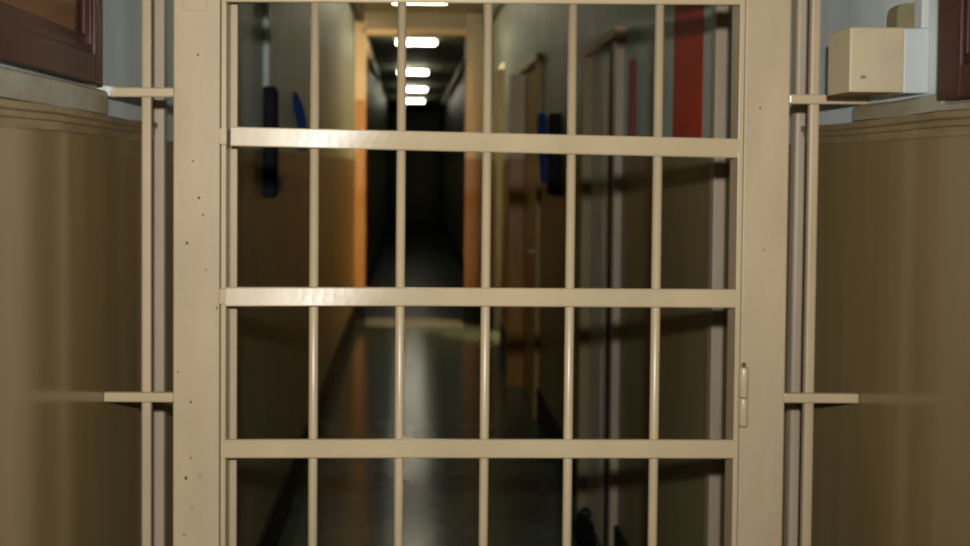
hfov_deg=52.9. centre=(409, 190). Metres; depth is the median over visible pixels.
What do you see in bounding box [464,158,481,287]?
trim
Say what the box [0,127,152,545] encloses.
wall paneling
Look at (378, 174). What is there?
trim
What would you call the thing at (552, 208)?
trim
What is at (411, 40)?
lamp
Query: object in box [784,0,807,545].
trim
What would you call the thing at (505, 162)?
trim
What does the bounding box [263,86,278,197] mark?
wall box
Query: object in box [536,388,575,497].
baseboard
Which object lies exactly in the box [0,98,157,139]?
trim
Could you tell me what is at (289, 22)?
wall
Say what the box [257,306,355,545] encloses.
baseboard
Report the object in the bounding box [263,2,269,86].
conduit
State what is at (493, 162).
trim
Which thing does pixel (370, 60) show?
ceiling pipe
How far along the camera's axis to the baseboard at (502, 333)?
8.02 m
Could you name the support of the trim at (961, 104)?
attached to the wall at (530, 29)
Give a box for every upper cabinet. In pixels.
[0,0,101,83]
[937,0,969,100]
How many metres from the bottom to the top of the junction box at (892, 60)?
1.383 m
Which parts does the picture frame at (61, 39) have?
raised panel, moulding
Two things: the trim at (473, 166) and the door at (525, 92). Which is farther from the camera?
the trim at (473, 166)
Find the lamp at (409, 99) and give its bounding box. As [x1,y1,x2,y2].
[406,97,425,101]
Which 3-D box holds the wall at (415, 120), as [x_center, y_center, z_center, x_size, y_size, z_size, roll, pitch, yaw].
[0.134,-0.682,27.041,1.587,3.050,0.100,0,2,0]
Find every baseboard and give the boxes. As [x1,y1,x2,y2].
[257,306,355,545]
[356,306,365,320]
[365,214,390,286]
[438,214,463,272]
[462,306,480,321]
[490,306,493,329]
[499,323,506,358]
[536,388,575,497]
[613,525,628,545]
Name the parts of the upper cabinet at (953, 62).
moulding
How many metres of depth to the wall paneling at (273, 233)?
3.92 m
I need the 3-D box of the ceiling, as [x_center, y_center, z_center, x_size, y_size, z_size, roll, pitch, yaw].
[0.142,-1.872,12.305,1.587,0.100,29.500,0,2,0]
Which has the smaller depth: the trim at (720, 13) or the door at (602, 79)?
the trim at (720, 13)
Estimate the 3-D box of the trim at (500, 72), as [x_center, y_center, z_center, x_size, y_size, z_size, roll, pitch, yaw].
[0.861,0.093,9.095,0.121,2.450,0.020,0,2,0]
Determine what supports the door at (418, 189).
in the wall at (415, 120)
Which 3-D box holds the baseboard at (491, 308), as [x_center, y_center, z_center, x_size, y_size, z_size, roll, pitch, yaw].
[0.780,1.216,9.385,0.014,0.190,0.500,0,2,0]
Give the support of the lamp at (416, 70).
attached to the ceiling
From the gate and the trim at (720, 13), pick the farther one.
the trim at (720, 13)
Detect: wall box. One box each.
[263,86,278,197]
[547,113,560,195]
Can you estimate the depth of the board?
2.80 m
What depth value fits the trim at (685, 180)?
2.94 m
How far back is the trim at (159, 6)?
2.04 m
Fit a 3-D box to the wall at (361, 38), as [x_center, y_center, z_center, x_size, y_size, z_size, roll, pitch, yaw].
[-0.485,-1.326,9.629,0.100,0.860,0.120,0,2,0]
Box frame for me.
[97,0,867,545]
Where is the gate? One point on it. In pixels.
(314, 138)
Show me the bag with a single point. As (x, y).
(583, 530)
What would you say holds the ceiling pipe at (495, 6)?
attached to the ceiling
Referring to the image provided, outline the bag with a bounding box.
[572,507,595,545]
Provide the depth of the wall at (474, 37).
9.56 m
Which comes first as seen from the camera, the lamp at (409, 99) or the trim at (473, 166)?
the trim at (473, 166)
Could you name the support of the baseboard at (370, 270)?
attached to the wall at (289, 22)
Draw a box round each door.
[405,150,431,220]
[506,53,543,418]
[576,26,626,545]
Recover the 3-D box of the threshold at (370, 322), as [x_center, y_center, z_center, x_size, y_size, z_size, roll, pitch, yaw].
[0.041,1.298,9.522,0.950,0.006,0.470,0,2,0]
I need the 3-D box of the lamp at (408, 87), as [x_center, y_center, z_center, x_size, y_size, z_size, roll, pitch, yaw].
[0.084,-1.931,18.356,0.540,0.099,0.100,0,2,0]
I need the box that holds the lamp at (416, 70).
[395,67,429,73]
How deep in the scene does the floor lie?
5.62 m
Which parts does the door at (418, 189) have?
panel, panel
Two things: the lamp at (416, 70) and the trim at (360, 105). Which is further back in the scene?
the lamp at (416, 70)
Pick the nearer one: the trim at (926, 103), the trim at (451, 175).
the trim at (926, 103)
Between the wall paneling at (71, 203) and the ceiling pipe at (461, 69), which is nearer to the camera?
the wall paneling at (71, 203)
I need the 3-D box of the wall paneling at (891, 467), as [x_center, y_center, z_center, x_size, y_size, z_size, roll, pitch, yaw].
[0.793,0.761,-0.195,0.006,1.600,4.370,0,2,0]
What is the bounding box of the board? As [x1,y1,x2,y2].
[672,5,703,137]
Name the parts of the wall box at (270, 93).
lid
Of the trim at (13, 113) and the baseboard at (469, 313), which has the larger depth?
the baseboard at (469, 313)
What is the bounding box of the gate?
[220,0,748,545]
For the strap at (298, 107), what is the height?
0.286 m
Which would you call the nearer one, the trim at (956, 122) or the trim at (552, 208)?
the trim at (956, 122)
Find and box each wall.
[0,0,390,162]
[355,12,366,99]
[366,12,482,157]
[390,111,438,220]
[439,0,969,162]
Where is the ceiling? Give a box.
[361,3,483,110]
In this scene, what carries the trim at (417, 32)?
attached to the wall at (474, 37)
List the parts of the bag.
handle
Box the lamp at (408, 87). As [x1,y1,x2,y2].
[406,85,428,90]
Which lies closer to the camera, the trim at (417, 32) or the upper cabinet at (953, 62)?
the upper cabinet at (953, 62)
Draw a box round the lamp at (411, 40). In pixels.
[393,36,439,44]
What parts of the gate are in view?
rod, rod, rail, rail, rail, rail, rod, rod, rod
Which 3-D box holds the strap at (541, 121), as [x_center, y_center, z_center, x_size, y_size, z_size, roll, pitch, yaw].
[0.783,-0.261,5.695,0.076,0.427,0.072,0,2,0]
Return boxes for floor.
[278,221,601,545]
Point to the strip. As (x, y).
(632, 63)
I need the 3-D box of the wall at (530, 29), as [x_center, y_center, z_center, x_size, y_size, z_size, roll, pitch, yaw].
[0.864,-0.291,12.296,0.120,3.050,29.400,0,2,0]
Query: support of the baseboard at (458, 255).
attached to the wall at (530, 29)
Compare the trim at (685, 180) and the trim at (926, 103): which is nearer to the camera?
the trim at (926, 103)
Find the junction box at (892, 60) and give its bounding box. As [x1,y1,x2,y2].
[828,0,929,96]
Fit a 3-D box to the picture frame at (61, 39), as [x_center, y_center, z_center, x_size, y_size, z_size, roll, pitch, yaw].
[-0.524,-0.601,1.216,0.034,0.870,0.762,0,2,0]
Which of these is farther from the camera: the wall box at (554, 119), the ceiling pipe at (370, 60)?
the ceiling pipe at (370, 60)
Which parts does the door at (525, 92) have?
casing, panel, panel, casing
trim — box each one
[0,65,107,113]
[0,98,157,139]
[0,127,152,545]
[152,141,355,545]
[153,0,166,545]
[355,100,365,286]
[365,161,390,274]
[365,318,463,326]
[366,28,466,36]
[438,162,464,257]
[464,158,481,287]
[490,160,495,329]
[494,69,503,330]
[501,160,508,332]
[538,156,579,438]
[617,144,790,545]
[704,5,728,545]
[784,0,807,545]
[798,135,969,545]
[801,109,969,143]
[853,93,950,120]
[941,100,969,110]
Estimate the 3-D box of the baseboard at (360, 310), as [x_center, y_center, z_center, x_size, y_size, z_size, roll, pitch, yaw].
[-0.500,1.193,9.694,0.108,0.200,0.142,0,2,0]
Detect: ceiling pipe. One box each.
[351,3,364,21]
[366,40,378,77]
[441,53,465,104]
[482,4,500,21]
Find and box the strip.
[628,60,635,135]
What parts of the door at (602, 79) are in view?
casing, panel, panel, casing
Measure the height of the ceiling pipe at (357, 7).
0.080 m
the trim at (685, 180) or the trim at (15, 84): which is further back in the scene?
the trim at (685, 180)
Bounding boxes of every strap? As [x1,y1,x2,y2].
[293,89,307,149]
[537,110,546,181]
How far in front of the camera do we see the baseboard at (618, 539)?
3.61 m
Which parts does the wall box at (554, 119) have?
lid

